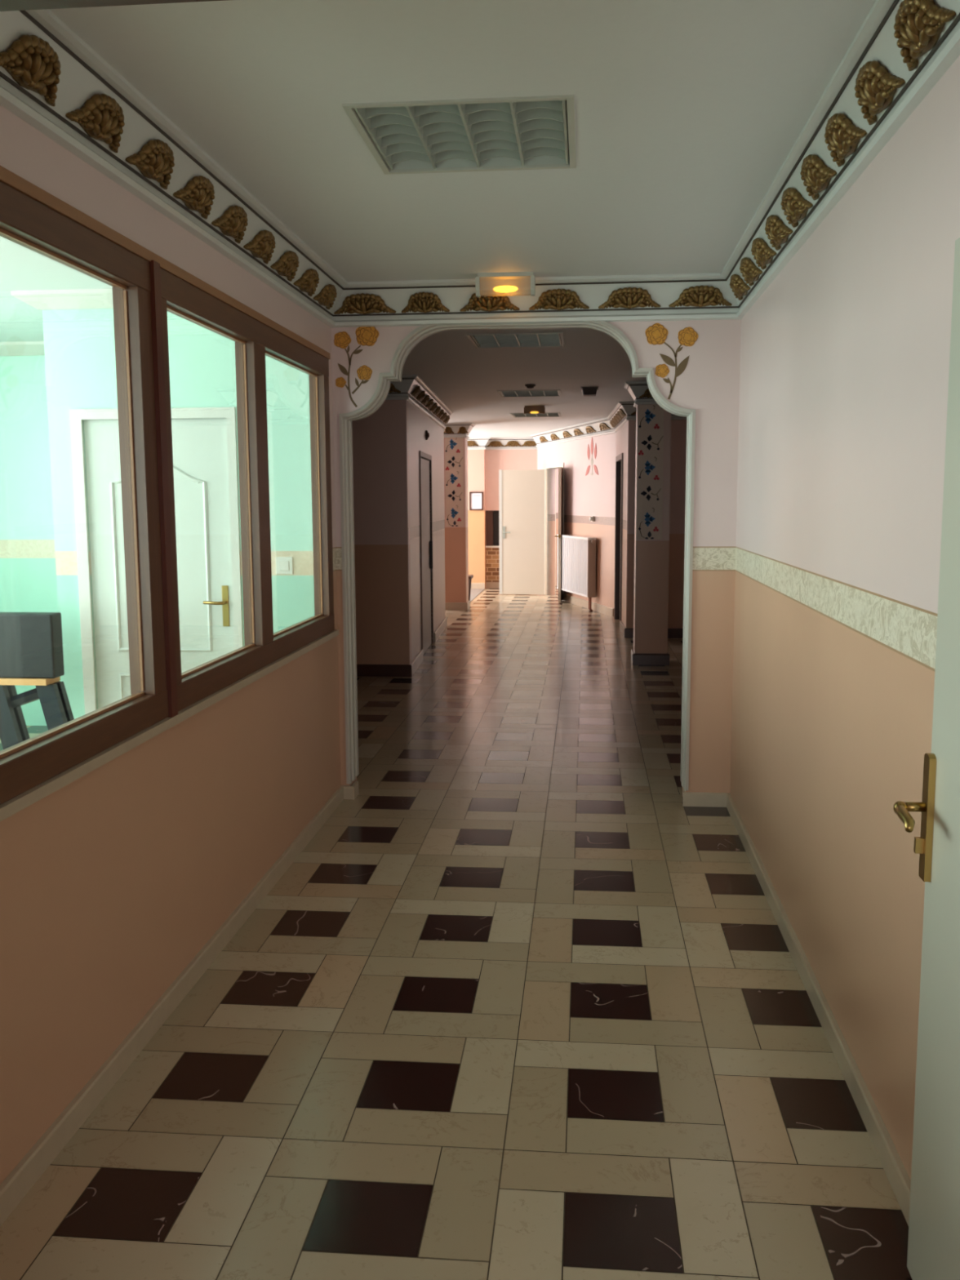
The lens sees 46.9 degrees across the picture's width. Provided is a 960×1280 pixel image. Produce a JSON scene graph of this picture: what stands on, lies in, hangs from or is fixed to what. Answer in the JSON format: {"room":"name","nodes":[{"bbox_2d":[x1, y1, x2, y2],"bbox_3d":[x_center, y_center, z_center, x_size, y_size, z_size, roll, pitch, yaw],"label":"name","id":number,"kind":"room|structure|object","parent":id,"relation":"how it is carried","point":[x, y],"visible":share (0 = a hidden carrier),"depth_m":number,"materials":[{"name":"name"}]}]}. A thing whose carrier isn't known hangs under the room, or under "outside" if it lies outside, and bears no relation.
{"room":"hallway","nodes":[
{"label":"hallway","id":0,"kind":"room"},
{"bbox_2d":[0,355,62,725],"bbox_3d":[-3.147,-0.718,7.853,2.050,2.680,0.100,0,7,5],"label":"wall","id":1,"kind":"structure","parent":0,"point":[28,569],"depth_m":7.77,"materials":[{"name":"green paint"}]},
{"bbox_2d":[0,105,341,1184],"bbox_3d":[-0.989,-0.200,3.681,0.055,2.680,4.735,0,7,5],"label":"wall","id":2,"kind":"structure","parent":0,"point":[113,882],"depth_m":3.25,"materials":[{"name":"pink paint"}]},
{"bbox_2d":[0,34,61,106],"bbox_3d":[-1.009,-1.303,2.507,0.079,0.098,0.283,0,7,5],"label":"relief","id":3,"kind":"object","parent":2,"relation":"attached to","point":[30,60],"visible":1,"depth_m":2.48,"materials":[{"name":"gold metal"}]},
{"bbox_2d":[0,181,168,804],"bbox_3d":[-1.078,-0.343,2.605,0.077,1.365,1.528,0,7,5],"label":"window","id":4,"kind":"structure","parent":2,"relation":"in","point":[25,221],"depth_m":3.20,"materials":[{"name":"brown wood"}]},
{"bbox_2d":[65,93,124,152],"bbox_3d":[-0.975,-1.348,2.863,0.079,0.098,0.283,0,7,5],"label":"relief","id":5,"kind":"object","parent":2,"relation":"attached to","point":[101,117],"visible":1,"depth_m":2.83,"materials":[{"name":"gold metal"}]},
{"bbox_2d":[125,139,174,189],"bbox_3d":[-0.941,-1.394,3.218,0.079,0.098,0.283,0,7,5],"label":"relief","id":6,"kind":"object","parent":2,"relation":"attached to","point":[154,160],"visible":1,"depth_m":3.19,"materials":[{"name":"gold metal"}]},
{"bbox_2d":[0,165,334,717],"bbox_3d":[-0.965,-0.499,3.733,0.089,1.399,3.857,0,7,5],"label":"window","id":7,"kind":"structure","parent":2,"relation":"in","point":[254,340],"depth_m":4.32,"materials":[{"name":"brown wood"}]},
{"bbox_2d":[0,629,338,822],"bbox_3d":[-0.943,0.205,3.814,0.056,0.028,3.905,0,7,5],"label":"window sill","id":8,"kind":"structure","parent":2,"relation":"attached to","point":[34,794],"depth_m":3.15,"materials":[{"name":"wood"}]},
{"bbox_2d":[0,781,359,1226],"bbox_3d":[-0.921,1.100,3.790,0.076,0.072,4.635,0,7,5],"label":"baseboard","id":9,"kind":"structure","parent":2,"relation":"attached to","point":[23,1177],"depth_m":3.24,"materials":[{"name":"stone"}]},
{"bbox_2d":[173,175,214,218],"bbox_3d":[-0.907,-1.439,3.574,0.079,0.098,0.283,0,7,5],"label":"relief","id":10,"kind":"object","parent":2,"relation":"attached to","point":[197,195],"visible":1,"depth_m":3.54,"materials":[{"name":"gold metal"}]},
{"bbox_2d":[211,204,248,243],"bbox_3d":[-0.874,-1.484,3.929,0.079,0.098,0.283,0,7,5],"label":"relief","id":11,"kind":"object","parent":2,"relation":"attached to","point":[233,223],"visible":1,"depth_m":3.89,"materials":[{"name":"gold metal"}]},
{"bbox_2d":[243,230,275,263],"bbox_3d":[-0.840,-1.530,4.285,0.079,0.098,0.283,0,7,5],"label":"relief","id":12,"kind":"object","parent":2,"relation":"attached to","point":[262,246],"visible":1,"depth_m":4.25,"materials":[{"name":"gold metal"}]},
{"bbox_2d":[270,250,298,281],"bbox_3d":[-0.806,-1.575,4.640,0.079,0.098,0.283,0,7,5],"label":"relief","id":13,"kind":"object","parent":2,"relation":"attached to","point":[287,264],"visible":1,"depth_m":4.59,"materials":[{"name":"gold metal"}]},
{"bbox_2d":[293,268,319,296],"bbox_3d":[-0.772,-1.620,4.996,0.079,0.098,0.283,0,7,5],"label":"relief","id":14,"kind":"object","parent":2,"relation":"attached to","point":[309,280],"visible":1,"depth_m":4.95,"materials":[{"name":"gold metal"}]},
{"bbox_2d":[313,284,337,309],"bbox_3d":[-0.738,-1.665,5.351,0.079,0.098,0.283,0,7,5],"label":"relief","id":15,"kind":"object","parent":2,"relation":"attached to","point":[327,295],"visible":1,"depth_m":5.30,"materials":[{"name":"gold metal"}]},
{"bbox_2d":[351,400,411,664],"bbox_3d":[-1.262,-1.008,10.055,1.244,2.680,0.120,0,7,5],"label":"wall","id":16,"kind":"structure","parent":0,"point":[380,446],"depth_m":9.97,"materials":[{"name":"paint"}]},
{"bbox_2d":[356,648,423,676],"bbox_3d":[-1.152,0.210,10.659,1.166,0.110,1.068,0,7,5],"label":"baseboard","id":17,"kind":"structure","parent":16,"relation":"attached to","point":[362,670],"depth_m":10.11,"materials":[{"name":"stone"}]},
{"bbox_2d":[388,382,400,392],"bbox_3d":[-0.853,-2.223,9.744,0.307,0.098,0.079,0,7,5],"label":"relief","id":18,"kind":"object","parent":16,"relation":"attached to","point":[392,388],"visible":0.34,"depth_m":9.74,"materials":[{"name":"gold metal"}]},
{"bbox_2d":[42,308,741,797],"bbox_3d":[-0.470,-0.483,5.892,3.650,2.680,0.200,0,7,5],"label":"wall","id":19,"kind":"structure","parent":0,"point":[80,360],"depth_m":5.77,"materials":[{"name":"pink paint"}]},
{"bbox_2d":[69,407,243,714],"bbox_3d":[-1.718,-0.189,5.985,0.897,2.085,0.153,0,7,5],"label":"door","id":20,"kind":"structure","parent":19,"relation":"in","point":[204,451],"depth_m":5.92,"materials":[{"name":"white paint"}]},
{"bbox_2d":[275,556,293,573],"bbox_3d":[-1.037,-0.394,5.864,0.092,0.092,0.014,0,7,5],"label":"light switch","id":21,"kind":"object","parent":19,"relation":"attached to","point":[284,565],"visible":1,"depth_m":5.86,"materials":[{"name":"white plastic"}]},
{"bbox_2d":[333,326,378,407],"bbox_3d":[-0.632,-1.409,5.686,0.236,0.422,0.003,0,7,5],"label":"flower painting","id":22,"kind":"object","parent":19,"relation":"attached to","point":[366,335],"visible":1,"depth_m":5.68,"materials":[{"name":"orange paint"}]},
{"bbox_2d":[333,293,395,314],"bbox_3d":[-0.587,-1.697,5.591,0.320,0.098,0.079,0,7,5],"label":"relief","id":23,"kind":"object","parent":19,"relation":"attached to","point":[362,304],"visible":1,"depth_m":5.58,"materials":[{"name":"gold metal"}]},
{"bbox_2d":[401,291,449,313],"bbox_3d":[-0.278,-1.695,5.562,0.246,0.098,0.079,0,7,5],"label":"relief","id":24,"kind":"object","parent":19,"relation":"attached to","point":[421,302],"visible":1,"depth_m":5.55,"materials":[{"name":"gold metal"}]},
{"bbox_2d":[459,289,519,311],"bbox_3d":[0.046,-1.692,5.531,0.301,0.098,0.079,0,7,5],"label":"relief","id":25,"kind":"object","parent":19,"relation":"attached to","point":[489,300],"visible":0.99,"depth_m":5.52,"materials":[{"name":"gold metal"}]},
{"bbox_2d":[338,320,695,791],"bbox_3d":[0.189,-0.434,5.829,1.816,2.422,0.228,0,7,5],"label":"trim","id":26,"kind":"structure","parent":19,"relation":"attached to","point":[416,335],"depth_m":5.76,"materials":[{"name":"grey paint"}]},
{"bbox_2d":[528,288,589,310],"bbox_3d":[0.393,-1.690,5.498,0.301,0.098,0.079,0,7,5],"label":"relief","id":27,"kind":"object","parent":19,"relation":"attached to","point":[558,299],"visible":1,"depth_m":5.49,"materials":[{"name":"gold metal"}]},
{"bbox_2d":[598,286,660,308],"bbox_3d":[0.739,-1.688,5.466,0.307,0.098,0.079,0,7,5],"label":"relief","id":28,"kind":"object","parent":19,"relation":"attached to","point":[630,297],"visible":1,"depth_m":5.45,"materials":[{"name":"gold metal"}]},
{"bbox_2d":[644,323,697,399],"bbox_3d":[0.957,-1.394,5.537,0.262,0.376,0.003,0,7,5],"label":"flower painting","id":29,"kind":"object","parent":19,"relation":"attached to","point":[655,334],"visible":1,"depth_m":5.53,"materials":[{"name":"orange paint"}]},
{"bbox_2d":[668,284,732,307],"bbox_3d":[1.085,-1.685,5.433,0.307,0.098,0.079,0,7,5],"label":"relief","id":30,"kind":"object","parent":19,"relation":"attached to","point":[701,295],"visible":1,"depth_m":5.42,"materials":[{"name":"gold metal"}]},
{"bbox_2d":[406,401,445,663],"bbox_3d":[-0.697,-1.258,11.999,0.300,2.680,4.104,0,7,3],"label":"wall","id":31,"kind":"structure","parent":0,"point":[419,422],"depth_m":11.31,"materials":[{"name":"paint"}]},
{"bbox_2d":[410,386,421,397],"bbox_3d":[-0.582,-2.270,10.109,0.079,0.098,0.307,0,7,3],"label":"relief","id":32,"kind":"object","parent":31,"relation":"attached to","point":[416,391],"visible":1,"depth_m":10.03,"materials":[{"name":"gold metal"}]},
{"bbox_2d":[385,374,453,429],"bbox_3d":[-0.975,-2.481,11.810,1.266,0.202,4.243,0,7,5],"label":"crown molding","id":33,"kind":"structure","parent":31,"relation":"attached to","point":[408,384],"depth_m":10.05,"materials":[{"name":"white paint"}]},
{"bbox_2d":[416,391,425,401],"bbox_3d":[-0.561,-2.327,10.551,0.079,0.098,0.307,0,7,3],"label":"relief","id":34,"kind":"object","parent":31,"relation":"attached to","point":[421,396],"visible":0.98,"depth_m":10.48,"materials":[{"name":"gold metal"}]},
{"bbox_2d":[420,395,430,405],"bbox_3d":[-0.539,-2.383,10.993,0.079,0.098,0.307,0,7,3],"label":"relief","id":35,"kind":"object","parent":31,"relation":"attached to","point":[426,399],"visible":0.98,"depth_m":10.92,"materials":[{"name":"gold metal"}]},
{"bbox_2d":[418,450,433,653],"bbox_3d":[-0.603,-0.915,11.680,0.120,2.080,1.291,0,7,3],"label":"door","id":36,"kind":"structure","parent":31,"relation":"in","point":[426,543],"depth_m":11.78,"materials":[{"name":"brown paint"}]},
{"bbox_2d":[425,399,434,408],"bbox_3d":[-0.518,-2.439,11.435,0.079,0.098,0.307,0,7,3],"label":"relief","id":37,"kind":"object","parent":31,"relation":"attached to","point":[430,403],"visible":0.98,"depth_m":11.36,"materials":[{"name":"gold metal"}]},
{"bbox_2d":[433,617,447,642],"bbox_3d":[-0.472,-0.133,13.333,0.020,0.110,1.724,0,7,3],"label":"baseboard","id":38,"kind":"structure","parent":31,"relation":"attached to","point":[441,628],"depth_m":13.15,"materials":[{"name":"stone"}]},
{"bbox_2d":[0,0,875,438],"bbox_3d":[-0.037,-2.305,9.025,8.600,0.140,24.800,0,7,5],"label":"ceiling","id":39,"kind":"structure","parent":0,"point":[687,113],"depth_m":3.27,"materials":[{"name":"white paint"}]},
{"bbox_2d":[0,288,113,355],"bbox_3d":[-2.726,-1.581,4.311,3.541,0.080,6.600,0,7,5],"label":"ceiling light","id":40,"kind":"object","parent":39,"relation":"attached to","point":[77,299],"depth_m":5.75,"materials":[{"name":"white paint"}]},
{"bbox_2d":[342,94,576,174],"bbox_3d":[-0.032,-1.563,3.325,0.634,0.116,0.649,0,7,5],"label":"ceiling light","id":41,"kind":"object","parent":39,"relation":"attached to","point":[524,132],"visible":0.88,"depth_m":3.35,"materials":[{"name":"grey metal"}]},
{"bbox_2d":[475,271,535,297],"bbox_3d":[0.124,-1.719,5.364,0.285,0.101,0.088,0,7,5],"label":"emergency light","id":42,"kind":"object","parent":39,"relation":"attached to","point":[520,275],"visible":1,"depth_m":5.33,"materials":[{"name":"beige plastic"}]},
{"bbox_2d":[466,332,564,348],"bbox_3d":[0.257,-2.104,7.575,0.634,0.116,0.649,0,7,5],"label":"ceiling light","id":43,"kind":"object","parent":39,"relation":"attached to","point":[549,339],"visible":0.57,"depth_m":7.69,"materials":[{"name":"grey metal"}]},
{"bbox_2d":[497,390,561,397],"bbox_3d":[0.514,-2.589,11.382,0.634,0.116,0.649,0,7,5],"label":"ceiling light","id":44,"kind":"object","parent":39,"relation":"attached to","point":[508,393],"visible":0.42,"depth_m":11.56,"materials":[{"name":"grey metal"}]},
{"bbox_2d":[524,405,545,413],"bbox_3d":[0.638,-2.693,12.959,0.245,0.088,0.094,0,7,5],"label":"emergency light","id":45,"kind":"object","parent":39,"relation":"attached to","point":[527,409],"visible":1,"depth_m":12.92,"materials":[{"name":"orange plastic"}]},
{"bbox_2d":[510,412,561,417],"bbox_3d":[0.723,-2.956,14.267,0.634,0.116,0.649,0,7,5],"label":"ceiling light","id":46,"kind":"object","parent":39,"relation":"attached to","point":[547,414],"visible":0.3,"depth_m":14.53,"materials":[{"name":"grey metal"}]},
{"bbox_2d":[581,386,598,396],"bbox_3d":[1.078,-2.439,10.877,0.170,0.072,0.220,0,7,5],"label":"speaker box","id":47,"kind":"object","parent":39,"relation":"attached to","point":[587,391],"visible":1,"depth_m":10.79,"materials":[{"name":"brown plastic"}]},
{"bbox_2d":[0,586,912,1279],"bbox_3d":[0.114,0.480,9.232,8.950,0.080,25.474,0,7,5],"label":"floor","id":48,"kind":"structure","parent":0,"point":[518,1007],"depth_m":3.26,"materials":[{"name":"tile"}]},
{"bbox_2d":[0,612,74,749],"bbox_3d":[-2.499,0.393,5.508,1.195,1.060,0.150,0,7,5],"label":"chair","id":49,"kind":"object","parent":48,"relation":"on","point":[31,643],"visible":0.71,"depth_m":5.40,"materials":[{"name":"plastic"}]},
{"bbox_2d":[470,588,484,601],"bbox_3d":[-0.970,-0.716,18.354,1.810,0.008,3.250,0,7,5],"label":"carpet","id":50,"kind":"object","parent":48,"relation":"on","point":[474,593],"visible":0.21,"depth_m":19.07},
{"bbox_2d":[468,574,473,600],"bbox_3d":[-0.310,-0.811,17.418,0.380,0.410,0.350,0,7,5],"label":"wooden stool","id":51,"kind":"object","parent":50,"relation":"on","point":[470,576],"visible":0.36,"depth_m":17.50,"materials":[{"name":"brown wood"}]},
{"bbox_2d":[444,437,468,602],"bbox_3d":[-0.351,-1.789,16.169,0.320,2.680,0.320,0,7,5],"label":"wall","id":52,"kind":"structure","parent":0,"point":[456,540],"depth_m":16.09,"materials":[{"name":"paint"}]},
{"bbox_2d":[444,426,453,433],"bbox_3d":[-0.452,-2.994,15.807,0.154,0.098,0.079,0,7,5],"label":"relief","id":53,"kind":"object","parent":52,"relation":"attached to","point":[447,430],"visible":0.9,"depth_m":15.80,"materials":[{"name":"gold metal"}]},
{"bbox_2d":[444,437,463,526],"bbox_3d":[-0.369,-2.284,15.941,0.265,1.290,0.008,0,7,5],"label":"panel","id":54,"kind":"object","parent":52,"relation":"attached to","point":[454,446],"visible":1,"depth_m":15.94,"materials":[{"name":"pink paint"}]},
{"bbox_2d":[444,600,470,609],"bbox_3d":[-0.335,-0.513,16.320,0.340,0.110,0.340,0,7,5],"label":"baseboard","id":55,"kind":"structure","parent":52,"relation":"attached to","point":[449,606],"depth_m":16.15,"materials":[{"name":"stone"}]},
{"bbox_2d":[444,422,475,439],"bbox_3d":[-0.304,-3.011,15.955,0.436,0.202,0.446,0,7,5],"label":"crown molding","id":56,"kind":"structure","parent":52,"relation":"attached to","point":[455,427],"depth_m":15.81,"materials":[{"name":"white paint"}]},
{"bbox_2d":[457,426,468,433],"bbox_3d":[-0.248,-2.993,15.787,0.154,0.098,0.079,0,7,5],"label":"relief","id":57,"kind":"object","parent":52,"relation":"attached to","point":[462,429],"visible":1,"depth_m":15.78,"materials":[{"name":"gold metal"}]},
{"bbox_2d":[467,449,485,588],"bbox_3d":[-1.104,-2.273,20.016,2.410,2.680,0.300,0,7,5],"label":"wall pier","id":58,"kind":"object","parent":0,"point":[476,458],"visible":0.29,"depth_m":19.79,"materials":[{"name":"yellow paint"}]},
{"bbox_2d":[469,491,483,510],"bbox_3d":[-0.066,-2.475,19.727,0.240,0.327,0.025,0,7,5],"label":"framed notice","id":59,"kind":"object","parent":58,"relation":"attached to","point":[476,499],"visible":1,"depth_m":19.73,"materials":[{"name":"paper"}]},
{"bbox_2d":[471,582,484,588],"bbox_3d":[-1.113,-0.978,20.020,2.410,0.110,0.020,0,7,5],"label":"baseboard","id":60,"kind":"object","parent":58,"relation":"attached to","point":[473,585],"visible":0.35,"depth_m":19.91,"materials":[{"name":"stone"}]},
{"bbox_2d":[485,547,499,582],"bbox_3d":[0.609,-1.311,20.087,1.020,0.735,0.120,0,7,5],"label":"brick wall","id":61,"kind":"structure","parent":0,"point":[492,558],"depth_m":20.05,"materials":[{"name":"brick"}]},
{"bbox_2d":[485,546,498,547],"bbox_3d":[0.605,-1.688,20.019,1.020,0.030,0.160,0,7,5],"label":"ledge","id":62,"kind":"object","parent":61,"relation":"on","point":[486,546],"visible":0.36,"depth_m":19.98,"materials":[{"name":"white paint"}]},
{"bbox_2d":[485,510,498,546],"bbox_3d":[0.607,-2.023,20.017,1.020,0.635,0.100,0,7,5],"label":"hatch","id":63,"kind":"object","parent":62,"relation":"on","point":[491,516],"visible":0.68,"depth_m":20.04,"materials":[{"name":"brown wood"}]},
{"bbox_2d":[485,582,499,588],"bbox_3d":[0.603,-0.992,20.056,1.020,0.110,0.020,0,7,5],"label":"baseboard","id":64,"kind":"structure","parent":61,"relation":"attached to","point":[488,584],"depth_m":20.09,"materials":[{"name":"tile"}]},
{"bbox_2d":[484,449,537,511],"bbox_3d":[0.600,-2.970,19.877,1.020,1.280,0.120,0,7,5],"label":"wall","id":65,"kind":"structure","parent":0,"point":[495,460],"depth_m":19.81,"materials":[{"name":"pink paint"}]},
{"bbox_2d":[487,440,504,446],"bbox_3d":[0.278,-3.495,19.724,0.307,0.098,0.079,0,7,5],"label":"relief","id":66,"kind":"object","parent":65,"relation":"attached to","point":[495,443],"visible":1,"depth_m":19.71,"materials":[{"name":"gold metal"}]},
{"bbox_2d":[504,440,521,446],"bbox_3d":[0.586,-3.493,19.695,0.307,0.098,0.079,0,7,5],"label":"relief","id":67,"kind":"object","parent":65,"relation":"attached to","point":[513,443],"visible":1,"depth_m":19.68,"materials":[{"name":"gold metal"}]},
{"bbox_2d":[521,440,536,446],"bbox_3d":[0.885,-3.491,19.666,0.307,0.098,0.079,0,7,5],"label":"relief","id":68,"kind":"object","parent":65,"relation":"attached to","point":[529,443],"visible":0.91,"depth_m":19.65,"materials":[{"name":"gold metal"}]},
{"bbox_2d":[555,468,558,586],"bbox_3d":[2.063,-2.342,20.425,1.760,2.680,0.120,0,7,5],"label":"door","id":69,"kind":"structure","parent":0,"point":[557,469],"depth_m":20.42,"materials":[{"name":"paint"}]},
{"bbox_2d":[537,432,615,608],"bbox_3d":[1.476,-1.907,17.026,0.140,2.680,4.110,-2,7,-12],"label":"wall","id":70,"kind":"structure","parent":0,"point":[586,496],"depth_m":16.08,"materials":[{"name":"paint"}]},
{"bbox_2d":[545,462,564,595],"bbox_3d":[1.279,-1.765,17.981,0.165,2.160,1.062,-2,7,-12],"label":"doorway","id":71,"kind":"structure","parent":70,"relation":"in","point":[555,466],"depth_m":18.41,"materials":[{"name":"beige paint"}]},
{"bbox_2d":[498,469,545,595],"bbox_3d":[0.697,-1.797,18.483,0.782,2.078,0.110,2,8,15],"label":"door","id":72,"kind":"structure","parent":71,"relation":"attached to","point":[522,492],"depth_m":18.49,"materials":[{"name":"beige paint"}]},
{"bbox_2d":[555,466,563,602],"bbox_3d":[1.228,-1.643,17.273,0.100,2.073,0.480,1,7,8],"label":"door","id":73,"kind":"structure","parent":71,"relation":"attached to","point":[560,468],"depth_m":17.08,"materials":[{"name":"brown paint"}]},
{"bbox_2d":[556,534,595,610],"bbox_3d":[1.438,-1.025,16.581,0.122,1.058,1.689,-2,7,-12],"label":"radiator","id":74,"kind":"object","parent":70,"relation":"attached to","point":[578,553],"visible":0.95,"depth_m":16.27,"materials":[{"name":"white metal"}]},
{"bbox_2d":[556,534,595,539],"bbox_3d":[1.428,-1.539,16.547,0.122,0.030,1.626,-2,7,-12],"label":"grille","id":75,"kind":"object","parent":74,"relation":"attached to","point":[562,536],"depth_m":16.50,"materials":[{"name":"white metal"}]},
{"bbox_2d":[467,401,686,449],"bbox_3d":[1.289,-3.042,16.131,3.022,0.202,9.962,-4,8,-28],"label":"crown molding","id":76,"kind":"structure","parent":70,"relation":"attached to","point":[628,407],"depth_m":16.82,"materials":[{"name":"white paint"}]},
{"bbox_2d":[562,593,613,616],"bbox_3d":[1.573,-0.529,16.372,0.020,0.110,2.464,-2,7,-12],"label":"baseboard","id":77,"kind":"structure","parent":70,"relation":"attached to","point":[606,610],"depth_m":16.29,"materials":[{"name":"stone"}]},
{"bbox_2d":[585,426,596,433],"bbox_3d":[1.567,-3.005,15.804,0.079,0.098,0.415,-2,7,-12],"label":"relief","id":78,"kind":"object","parent":70,"relation":"attached to","point":[588,428],"visible":1,"depth_m":15.75,"materials":[{"name":"gold metal"}]},
{"bbox_2d":[585,437,598,475],"bbox_3d":[1.610,-2.639,15.914,0.004,0.549,0.611,-2,7,-12],"label":"flower painting","id":79,"kind":"object","parent":70,"relation":"attached to","point":[592,442],"visible":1,"depth_m":15.91,"materials":[{"name":"pink paint"}]},
{"bbox_2d":[599,422,610,431],"bbox_3d":[1.696,-2.928,15.194,0.079,0.098,0.415,-2,7,-12],"label":"relief","id":80,"kind":"object","parent":70,"relation":"attached to","point":[602,426],"visible":1,"depth_m":15.14,"materials":[{"name":"gold metal"}]},
{"bbox_2d":[613,421,628,627],"bbox_3d":[1.819,-1.506,13.848,0.120,2.680,2.351,0,7,3],"label":"wall","id":81,"kind":"structure","parent":0,"point":[622,434],"depth_m":13.20,"materials":[{"name":"paint"}]},
{"bbox_2d":[613,453,622,621],"bbox_3d":[1.823,-1.275,14.139,0.125,2.150,1.216,0,7,3],"label":"door","id":82,"kind":"structure","parent":81,"relation":"in","point":[619,459],"depth_m":14.63,"materials":[{"name":"brown wood"}]},
{"bbox_2d":[633,404,671,653],"bbox_3d":[1.665,-1.109,10.727,0.315,2.680,0.320,0,7,5],"label":"wall","id":83,"kind":"structure","parent":0,"point":[651,556],"depth_m":10.64,"materials":[{"name":"paint"}]},
{"bbox_2d":[624,381,657,407],"bbox_3d":[1.654,-2.331,10.519,0.547,0.202,0.446,0,7,5],"label":"crown molding","id":84,"kind":"structure","parent":83,"relation":"attached to","point":[636,389],"depth_m":10.40,"materials":[{"name":"white paint"}]},
{"bbox_2d":[639,388,652,398],"bbox_3d":[1.639,-2.314,10.358,0.292,0.098,0.079,0,7,5],"label":"relief","id":85,"kind":"object","parent":83,"relation":"attached to","point":[646,393],"visible":0.31,"depth_m":10.36,"materials":[{"name":"gold metal"}]},
{"bbox_2d":[631,648,669,665],"bbox_3d":[1.671,0.168,10.879,0.355,0.110,0.340,0,7,5],"label":"baseboard","id":86,"kind":"structure","parent":83,"relation":"attached to","point":[636,659],"depth_m":10.71,"materials":[{"name":"stone"}]},
{"bbox_2d":[636,404,664,539],"bbox_3d":[1.617,-1.594,10.504,0.240,1.270,0.008,0,7,5],"label":"panel","id":87,"kind":"object","parent":83,"relation":"attached to","point":[651,416],"visible":1,"depth_m":10.50,"materials":[{"name":"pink paint"}]},
{"bbox_2d":[626,419,686,628],"bbox_3d":[3.050,-1.359,12.639,2.720,2.680,0.160,0,7,5],"label":"wall","id":88,"kind":"structure","parent":0,"point":[678,427],"depth_m":12.65,"materials":[{"name":"paint"}]},
{"bbox_2d":[619,620,683,638],"bbox_3d":[3.062,-0.123,13.109,2.767,0.110,0.819,0,7,5],"label":"baseboard","id":89,"kind":"structure","parent":88,"relation":"attached to","point":[627,633],"depth_m":12.79,"materials":[{"name":"stone"}]},
{"bbox_2d":[729,55,959,1179],"bbox_3d":[1.131,-0.173,3.381,0.120,2.680,4.535,0,7,6],"label":"wall","id":90,"kind":"structure","parent":0,"point":[844,371],"depth_m":3.06,"materials":[{"name":"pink paint"}]},
{"bbox_2d":[0,0,959,327],"bbox_3d":[0.051,-1.409,3.327,2.066,0.202,4.535,0,7,5],"label":"crown molding","id":91,"kind":"structure","parent":90,"relation":"attached to","point":[85,73],"depth_m":3.44,"materials":[{"name":"white paint"}]},
{"bbox_2d":[729,274,750,300],"bbox_3d":[1.206,-1.651,5.158,0.079,0.098,0.283,0,7,6],"label":"relief","id":92,"kind":"object","parent":90,"relation":"attached to","point":[740,288],"visible":0.99,"depth_m":5.10,"materials":[{"name":"gold metal"}]},
{"bbox_2d":[739,257,762,285],"bbox_3d":[1.170,-1.606,4.803,0.079,0.098,0.283,0,7,6],"label":"relief","id":93,"kind":"object","parent":90,"relation":"attached to","point":[749,271],"visible":1,"depth_m":4.75,"materials":[{"name":"gold metal"}]},
{"bbox_2d":[751,237,776,269],"bbox_3d":[1.134,-1.561,4.448,0.079,0.098,0.283,0,7,6],"label":"relief","id":94,"kind":"object","parent":90,"relation":"attached to","point":[763,255],"visible":1,"depth_m":4.40,"materials":[{"name":"gold metal"}]},
{"bbox_2d":[764,214,792,250],"bbox_3d":[1.097,-1.516,4.094,0.079,0.098,0.283,0,7,6],"label":"relief","id":95,"kind":"object","parent":90,"relation":"attached to","point":[778,233],"visible":1,"depth_m":4.05,"materials":[{"name":"gold metal"}]},
{"bbox_2d":[682,791,911,1225],"bbox_3d":[0.972,1.119,3.561,0.242,0.072,4.535,0,7,5],"label":"baseboard","id":96,"kind":"structure","parent":90,"relation":"attached to","point":[898,1177],"depth_m":3.30,"materials":[{"name":"stone"}]},
{"bbox_2d":[780,187,813,227],"bbox_3d":[1.061,-1.470,3.739,0.079,0.098,0.283,0,7,6],"label":"relief","id":97,"kind":"object","parent":90,"relation":"attached to","point":[795,206],"visible":1,"depth_m":3.69,"materials":[{"name":"gold metal"}]},
{"bbox_2d":[800,154,836,199],"bbox_3d":[1.025,-1.425,3.384,0.079,0.098,0.283,0,7,6],"label":"relief","id":98,"kind":"object","parent":90,"relation":"attached to","point":[816,175],"visible":1,"depth_m":3.34,"materials":[{"name":"gold metal"}]},
{"bbox_2d":[824,113,866,166],"bbox_3d":[0.989,-1.380,3.029,0.079,0.098,0.283,0,7,6],"label":"relief","id":99,"kind":"object","parent":90,"relation":"attached to","point":[842,137],"visible":1,"depth_m":2.99,"materials":[{"name":"gold metal"}]},
{"bbox_2d":[854,60,905,124],"bbox_3d":[0.953,-1.335,2.674,0.079,0.098,0.283,0,7,6],"label":"relief","id":100,"kind":"object","parent":90,"relation":"attached to","point":[875,88],"visible":1,"depth_m":2.64,"materials":[{"name":"gold metal"}]},
{"bbox_2d":[893,0,955,71],"bbox_3d":[0.917,-1.289,2.320,0.079,0.098,0.283,0,7,6],"label":"relief","id":101,"kind":"object","parent":90,"relation":"attached to","point":[918,26],"visible":1,"depth_m":2.29,"materials":[{"name":"gold metal"}]},
{"bbox_3d":[-0.181,0.097,1.305,2.204,2.680,0.120,0,7,5],"label":"wall","id":102,"kind":"structure","parent":0,"visible":0},
{"bbox_2d":[0,0,226,11],"bbox_3d":[0.035,0.352,1.196,1.750,2.200,0.120,0,7,5],"label":"door frame","id":103,"kind":"structure","parent":102,"relation":"attached to","point":[5,5],"depth_m":1.16,"materials":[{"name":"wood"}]},
{"bbox_2d":[893,237,959,1279],"bbox_3d":[0.815,0.343,1.702,0.117,2.058,0.959,0,7,6],"label":"door","id":104,"kind":"structure","parent":102,"relation":"in","point":[934,1224],"depth_m":2.08,"materials":[{"name":"white paint"}]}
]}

